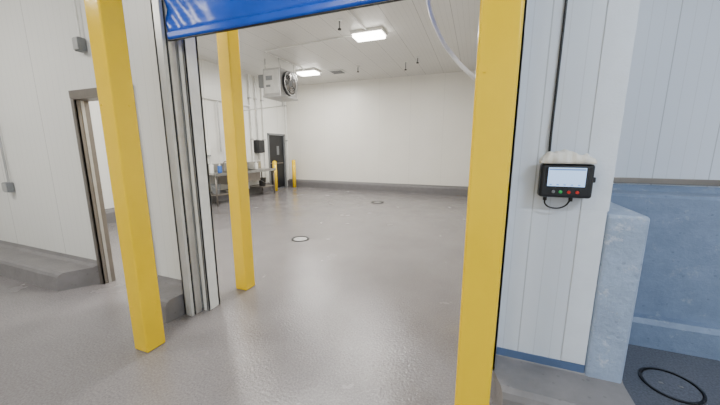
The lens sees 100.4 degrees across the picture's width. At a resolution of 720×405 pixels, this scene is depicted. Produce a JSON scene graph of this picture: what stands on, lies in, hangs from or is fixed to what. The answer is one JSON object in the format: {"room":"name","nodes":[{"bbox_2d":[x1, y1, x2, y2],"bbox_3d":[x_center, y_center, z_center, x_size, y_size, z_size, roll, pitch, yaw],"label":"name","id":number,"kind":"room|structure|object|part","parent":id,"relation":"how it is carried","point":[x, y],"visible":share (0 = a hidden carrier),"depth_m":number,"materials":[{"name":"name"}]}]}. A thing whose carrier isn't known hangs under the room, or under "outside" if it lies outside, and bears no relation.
{"room":"processing plant","nodes":[
{"label":"processing plant","id":0,"kind":"room"},
{"bbox_2d":[0,0,203,307],"bbox_3d":[-2.950,-1.044,3.259,8.060,4.100,0.100,4,11,21],"label":"wall partition","id":1,"kind":"structure","parent":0,"point":[47,209],"depth_m":3.40,"materials":[{"name":"white metal"}]},
{"bbox_2d":[89,59,288,208],"bbox_3d":[-4.700,-2.010,8.633,0.120,4.100,8.840,4,11,21],"label":"wall","id":2,"kind":"structure","parent":0,"point":[274,118],"depth_m":9.23,"materials":[{"name":"white paint"}]},
{"bbox_2d":[105,182,272,223],"bbox_3d":[-4.816,-0.018,8.286,0.160,0.300,7.460,4,11,21],"label":"baseboard","id":3,"kind":"structure","parent":2,"relation":"attached to","point":[110,212],"depth_m":9.41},
{"bbox_2d":[207,147,210,155],"bbox_3d":[-4.504,-1.510,8.902,0.120,0.280,0.130,4,11,21],"label":"soap dispenser","id":4,"kind":"object","parent":2,"relation":"attached to","point":[208,148],"visible":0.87,"depth_m":8.88,"materials":[{"name":"white plastic"}]},
{"bbox_2d":[208,161,260,171],"bbox_3d":[-4.111,-1.150,9.722,0.020,0.280,2.700,4,11,21],"label":"backsplash","id":5,"kind":"structure","parent":2,"relation":"attached to","point":[250,165],"depth_m":10.31,"materials":[{"name":"metal"}]},
{"bbox_2d":[202,74,288,182],"bbox_3d":[-4.538,-2.174,8.720,0.100,3.790,8.290,4,11,21],"label":"pipes","id":6,"kind":"object","parent":2,"relation":"attached to","point":[204,97],"visible":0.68,"depth_m":10.68,"materials":[{"name":"white plastic"}]},
{"bbox_2d":[253,140,264,152],"bbox_3d":[-3.654,-2.027,10.883,0.244,0.465,0.350,4,11,21],"label":"paper towel dispenser","id":7,"kind":"object","parent":2,"relation":"attached to","point":[259,145],"visible":0.98,"depth_m":10.75,"materials":[{"name":"black plastic"}]},
{"bbox_2d":[269,135,284,187],"bbox_3d":[-3.386,-1.642,12.148,0.040,2.090,0.980,4,11,21],"label":"leaf","id":8,"kind":"object","parent":2,"relation":"attached to","point":[274,141],"visible":0.64,"depth_m":12.22,"materials":[{"name":"black metal"}]},
{"bbox_2d":[267,133,286,186],"bbox_3d":[-3.372,-1.666,12.138,0.130,2.180,1.120,4,11,21],"label":"frame","id":9,"kind":"object","parent":2,"relation":"attached to","point":[268,134],"visible":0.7,"depth_m":12.37,"materials":[{"name":"grey metal"}]},
{"bbox_2d":[0,186,493,404],"bbox_3d":[-0.622,0.922,4.191,12.400,0.100,15.350,4,11,21],"label":"floor","id":10,"kind":"structure","parent":0,"point":[364,310],"depth_m":2.82,"materials":[{"name":"grey concrete"}]},
{"bbox_2d":[84,0,164,352],"bbox_3d":[-1.726,-0.449,2.180,0.165,3.312,0.165,4,11,21],"label":"post","id":11,"kind":"object","parent":10,"relation":"on","point":[105,18],"visible":1,"depth_m":2.17,"materials":[{"name":"yellow metal"}]},
{"bbox_2d":[216,30,254,289],"bbox_3d":[-1.340,-0.637,3.226,0.165,3.312,0.165,4,11,21],"label":"post","id":12,"kind":"object","parent":10,"relation":"on","point":[228,49],"visible":1,"depth_m":3.20,"materials":[{"name":"yellow metal"}]},
{"bbox_2d":[208,161,275,205],"bbox_3d":[-3.813,-1.060,9.622,0.658,1.880,2.700,4,11,21],"label":"stainless steel sink","id":13,"kind":"object","parent":10,"relation":"on","point":[253,174],"visible":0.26,"depth_m":9.62,"materials":[{"name":"silver metal"}]},
{"bbox_2d":[209,161,213,172],"bbox_3d":[-4.234,-1.003,8.545,0.120,0.346,0.120,4,11,21],"label":"soap bottle","id":14,"kind":"object","parent":13,"relation":"on","point":[211,166],"visible":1,"depth_m":8.51,"materials":[{"name":"white plastic"}]},
{"bbox_2d":[210,184,220,193],"bbox_3d":[-4.197,-0.397,8.749,0.286,0.280,0.291,4,11,21],"label":"bucket","id":15,"kind":"object","parent":13,"relation":"on","point":[213,188],"visible":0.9,"depth_m":8.67,"materials":[{"name":"grey plastic"}]},
{"bbox_3d":[-4.026,-0.332,8.422,0.044,0.870,0.044,4,11,21],"label":"leg","id":16,"kind":"part","parent":13,"relation":"part of","materials":[{"name":"metal"}]},
{"bbox_2d":[217,163,221,172],"bbox_3d":[-4.097,-1.017,8.761,0.120,0.296,0.120,4,11,21],"label":"soap bottle","id":17,"kind":"object","parent":13,"relation":"on","point":[219,167],"visible":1,"depth_m":8.72,"materials":[{"name":"blue plastic"}]},
{"bbox_2d":[218,172,227,184],"bbox_3d":[-3.959,-0.764,9.243,0.466,0.350,0.616,4,11,21],"label":"basin","id":18,"kind":"object","parent":13,"relation":"in","point":[221,179],"depth_m":8.98,"materials":[{"name":"metal"}]},
{"bbox_2d":[209,168,268,174],"bbox_3d":[-3.808,-1.006,9.630,0.630,0.030,2.700,4,11,21],"label":"countertop","id":19,"kind":"structure","parent":13,"relation":"on","point":[214,173],"depth_m":9.29,"materials":[{"name":"metal"}]},
{"bbox_2d":[211,185,274,195],"bbox_3d":[-3.808,-0.421,9.735,0.570,0.020,2.640,4,11,21],"label":"shelf","id":20,"kind":"object","parent":13,"relation":"attached to","point":[221,193],"depth_m":9.81,"materials":[{"name":"metal"}]},
{"bbox_2d":[248,170,260,181],"bbox_3d":[-3.691,-0.888,9.932,0.466,0.350,0.616,4,11,21],"label":"basin","id":21,"kind":"object","parent":13,"relation":"in","point":[252,177],"depth_m":9.84,"materials":[{"name":"metal"}]},
{"bbox_2d":[259,177,265,185],"bbox_3d":[-3.462,-0.735,10.632,0.286,0.280,0.291,4,11,21],"label":"bucket","id":22,"kind":"object","parent":13,"relation":"on","point":[262,182],"visible":0.81,"depth_m":10.55,"materials":[{"name":"plastic"}]},
{"bbox_2d":[272,161,277,191],"bbox_3d":[-3.194,-0.993,11.298,0.200,1.152,0.200,4,11,21],"label":"bollard","id":23,"kind":"object","parent":10,"relation":"on","point":[274,163],"visible":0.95,"depth_m":11.24,"materials":[{"name":"yellow metal"}]},
{"bbox_2d":[292,160,296,187],"bbox_3d":[-2.708,-1.178,12.326,0.200,1.152,0.200,4,11,21],"label":"bollard","id":24,"kind":"object","parent":10,"relation":"on","point":[293,161],"visible":1,"depth_m":12.27,"materials":[{"name":"yellow metal"}]},
{"bbox_2d":[291,236,308,241],"bbox_3d":[-1.072,0.651,5.389,0.320,0.010,0.320,4,11,21],"label":"floor drain","id":25,"kind":"object","parent":10,"relation":"on","point":[297,238],"visible":1,"depth_m":5.39,"materials":[{"name":"metal"}]},
{"bbox_2d":[454,0,524,404],"bbox_3d":[0.561,-0.287,1.279,0.165,3.312,0.165,4,11,21],"label":"post","id":26,"kind":"object","parent":10,"relation":"on","point":[500,21],"visible":1,"depth_m":1.25,"materials":[{"name":"yellow metal"}]},
{"bbox_2d":[197,0,479,84],"bbox_3d":[-0.622,-3.211,3.447,12.400,0.100,15.350,4,11,21],"label":"ceiling","id":27,"kind":"structure","parent":0,"point":[411,33],"depth_m":7.33,"materials":[{"name":"white paint"}]},
{"bbox_2d":[244,58,297,110],"bbox_3d":[-3.064,-2.317,9.349,2.319,3.750,0.890,4,11,21],"label":"fan","id":28,"kind":"object","parent":27,"relation":"hanging from","point":[279,84],"visible":0.98,"depth_m":8.55,"materials":[{"name":"white metal"}]},
{"bbox_3d":[-2.500,-3.413,8.463,0.490,0.620,0.012,4,11,21],"label":"panel","id":29,"kind":"part","parent":28,"relation":"part of","materials":[{"name":"metal"}]},
{"bbox_3d":[-2.345,-3.484,8.859,0.570,0.720,0.850,4,11,21],"label":"casing","id":30,"kind":"part","parent":28,"relation":"part of","materials":[{"name":"white metal"}]},
{"bbox_2d":[295,68,320,75],"bbox_3d":[-1.687,-4.242,9.799,0.720,0.120,0.420,4,11,21],"label":"ceiling light","id":31,"kind":"object","parent":27,"relation":"attached to","point":[307,72],"depth_m":9.67,"materials":[{"name":"white plastic"}]},
{"bbox_2d":[264,10,365,69],"bbox_3d":[-1.569,-3.610,6.057,2.966,0.026,6.600,4,11,21],"label":"conduit","id":32,"kind":"object","parent":27,"relation":"attached to","point":[347,10],"depth_m":7.16,"materials":[{"name":"white metal"}]},
{"bbox_2d":[328,69,346,73],"bbox_3d":[-0.750,-4.296,9.859,0.500,0.035,0.400,4,11,21],"label":"ceiling vent","id":33,"kind":"object","parent":27,"relation":"in","point":[339,71],"depth_m":9.79,"materials":[{"name":"grey metal"}]},
{"bbox_2d":[350,26,386,41],"bbox_3d":[0.198,-3.659,6.556,0.720,0.120,0.420,4,11,21],"label":"ceiling light","id":34,"kind":"object","parent":27,"relation":"attached to","point":[376,33],"depth_m":6.44,"materials":[{"name":"white plastic"}]},
{"bbox_2d":[426,0,474,80],"bbox_3d":[0.685,-1.859,2.030,0.481,2.040,0.107,1,10,7],"label":"hanging cord","id":35,"kind":"object","parent":27,"relation":"hanging from","point":[458,62],"visible":0.74,"depth_m":2.15,"materials":[{"name":"white plastic"}]},
{"bbox_2d":[286,70,475,186],"bbox_3d":[0.749,-2.490,11.297,8.313,4.100,0.120,4,11,21],"label":"wall","id":36,"kind":"structure","parent":0,"point":[417,129],"depth_m":11.12,"materials":[{"name":"white paint"}]},
{"bbox_2d":[287,179,467,195],"bbox_3d":[0.646,-0.600,11.525,8.000,0.300,0.160,4,11,21],"label":"baseboard","id":37,"kind":"structure","parent":36,"relation":"attached to","point":[368,186],"depth_m":11.37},
{"bbox_2d":[497,0,607,363],"bbox_3d":[1.117,-0.767,1.723,0.653,4.100,0.100,4,11,21],"label":"wall","id":38,"kind":"structure","parent":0,"point":[541,239],"depth_m":1.78,"materials":[{"name":"white metal"}]},
{"bbox_2d":[584,202,649,382],"bbox_3d":[1.660,0.602,2.203,0.192,1.235,0.960,4,11,21],"label":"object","id":39,"kind":"object","parent":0,"point":[626,230],"depth_m":1.74,"materials":[{"name":"white concrete"}]},
{"bbox_2d":[610,184,719,360],"bbox_3d":[3.404,0.583,2.151,3.087,1.290,0.400,4,11,21],"label":"wall","id":40,"kind":"structure","parent":0,"point":[677,309],"depth_m":2.37,"materials":[{"name":"blue concrete"}]},
{"bbox_2d":[613,0,719,186],"bbox_3d":[3.451,-1.436,2.053,3.387,2.900,0.120,4,11,21],"label":"wall","id":41,"kind":"structure","parent":0,"point":[670,129],"depth_m":2.44,"materials":[{"name":"white metal"}]},
{"bbox_2d":[622,344,719,404],"bbox_3d":[3.290,1.320,1.980,3.487,0.100,1.440,4,11,21],"label":"floor","id":42,"kind":"structure","parent":0,"point":[703,372],"depth_m":2.19,"materials":[{"name":"grey concrete"}]},
{"bbox_2d":[638,367,706,404],"bbox_3d":[2.134,1.250,2.059,0.330,0.010,0.330,4,11,21],"label":"floor drain","id":43,"kind":"object","parent":42,"relation":"on","point":[671,385],"visible":1,"depth_m":2.04,"materials":[{"name":"metal"}]},
{"bbox_3d":[2.924,-1.492,5.752,0.213,4.100,8.840,4,11,21],"label":"wall","id":44,"kind":"structure","parent":0,"visible":0},
{"bbox_2d":[0,136,14,191],"bbox_3d":[-4.665,-1.639,3.717,0.120,3.050,0.080,4,11,21],"label":"junction box","id":45,"kind":"object","parent":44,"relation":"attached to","point":[8,186],"visible":1,"depth_m":3.94,"materials":[{"name":"grey plastic"}]},
{"bbox_2d":[0,240,99,291],"bbox_3d":[-4.978,0.739,4.137,3.880,0.280,0.330,4,11,21],"label":"baseboard","id":46,"kind":"structure","parent":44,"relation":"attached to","point":[52,270],"depth_m":3.64,"materials":[{"name":"grey concrete"}]},
{"bbox_2d":[72,0,86,52],"bbox_3d":[-2.812,-2.266,2.882,0.090,1.520,0.080,4,11,21],"label":"junction box","id":47,"kind":"object","parent":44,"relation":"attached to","point":[79,43],"visible":1,"depth_m":2.98,"materials":[{"name":"grey plastic"}]},
{"bbox_2d":[70,98,115,283],"bbox_3d":[-3.072,-0.120,3.465,0.065,2.210,0.135,4,11,21],"label":"door frame","id":48,"kind":"structure","parent":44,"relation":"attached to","point":[75,104],"depth_m":3.43,"materials":[{"name":"metal"}]},
{"bbox_2d":[68,88,133,101],"bbox_3d":[-2.635,-1.132,3.115,1.000,0.095,0.150,4,11,21],"label":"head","id":49,"kind":"object","parent":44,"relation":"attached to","point":[90,94],"visible":0.49,"depth_m":3.14},
{"bbox_2d":[133,88,156,270],"bbox_3d":[-2.210,-0.062,3.142,0.090,2.210,0.150,4,11,21],"label":"door frame","id":50,"kind":"structure","parent":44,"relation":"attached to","point":[133,88],"depth_m":3.04,"materials":[{"name":"metal"}]},
{"bbox_2d":[157,275,184,323],"bbox_3d":[-1.977,0.953,3.005,0.550,0.260,0.330,4,11,21],"label":"baseboard","id":51,"kind":"structure","parent":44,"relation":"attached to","point":[170,289],"depth_m":2.90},
{"bbox_2d":[150,0,219,315],"bbox_3d":[-1.583,-0.559,2.740,0.160,3.330,0.285,4,11,21],"label":"door track","id":52,"kind":"object","parent":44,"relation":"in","point":[188,48],"depth_m":2.73,"materials":[{"name":"metal"}]},
{"bbox_2d":[161,0,195,313],"bbox_3d":[-1.643,-0.544,2.655,0.060,3.330,0.020,4,11,21],"label":"track gasket","id":53,"kind":"object","parent":52,"relation":"attached to","point":[161,0],"visible":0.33,"depth_m":2.66,"materials":[{"name":"rubber"}]},
{"bbox_2d":[492,0,527,369],"bbox_3d":[0.845,-0.482,1.717,0.085,3.120,0.150,4,11,21],"label":"track","id":54,"kind":"object","parent":44,"relation":"attached to","point":[526,1],"visible":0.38,"depth_m":1.69,"materials":[{"name":"silver metal"}]},
{"bbox_2d":[496,347,584,372],"bbox_3d":[1.130,1.033,1.983,0.583,0.065,0.008,4,11,21],"label":"trim","id":55,"kind":"structure","parent":44,"relation":"attached to","point":[566,365],"depth_m":1.96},
{"bbox_2d":[490,354,634,404],"bbox_3d":[1.167,1.187,1.815,0.770,0.220,0.340,4,11,21],"label":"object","id":56,"kind":"structure","parent":44,"relation":"attached to","point":[514,381],"depth_m":1.79,"materials":[{"name":"grey concrete"}]},
{"bbox_2d":[537,0,595,208],"bbox_3d":[1.173,-1.356,1.488,0.269,2.839,0.094,4,11,21],"label":"control panel","id":57,"kind":"object","parent":44,"relation":"attached to","point":[570,181],"visible":0.95,"depth_m":1.67,"materials":[{"name":"black plastic"}]},
{"bbox_2d":[539,149,596,163],"bbox_3d":[1.153,-0.257,1.668,0.271,0.079,0.085,4,11,21],"label":"folded cloth","id":58,"kind":"object","parent":57,"relation":"on","point":[564,156],"visible":1,"depth_m":1.65,"materials":[{"name":"white fabric"}]},
{"bbox_2d":[561,0,639,364],"bbox_3d":[1.364,-0.882,1.603,0.134,3.832,0.108,4,11,21],"label":"wall panel","id":59,"kind":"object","parent":44,"relation":"attached to","point":[621,15],"depth_m":1.67,"materials":[{"name":"white metal"}]},
{"bbox_2d":[613,177,719,185],"bbox_3d":[3.383,-0.124,2.242,3.280,0.050,0.015,4,11,21],"label":"trim","id":60,"kind":"structure","parent":44,"relation":"attached to","point":[698,182],"depth_m":2.53,"materials":[{"name":"metal"}]},
{"bbox_3d":[-0.398,-2.294,1.794,3.100,0.420,0.330,4,11,21],"label":"housing","id":61,"kind":"object","parent":44,"relation":"attached to","visible":0},
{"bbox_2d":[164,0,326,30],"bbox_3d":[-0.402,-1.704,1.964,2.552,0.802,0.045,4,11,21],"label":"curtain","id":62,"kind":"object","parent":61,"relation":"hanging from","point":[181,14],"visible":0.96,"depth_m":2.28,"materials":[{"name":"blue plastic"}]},
{"bbox_2d":[167,0,385,39],"bbox_3d":[-0.400,-1.299,2.039,2.550,0.065,0.040,4,11,21],"label":"bottom hem","id":63,"kind":"object","parent":62,"relation":"attached to","point":[328,5],"visible":0.92,"depth_m":2.11,"materials":[{"name":"blue plastic"}]},
{"bbox_2d":[168,0,402,41],"bbox_3d":[-0.400,-1.264,2.045,2.550,0.011,0.020,4,11,21],"label":"seal","id":64,"kind":"object","parent":63,"relation":"attached to","point":[386,1],"visible":1,"depth_m":2.07,"materials":[{"name":"black plastic"}]}
]}

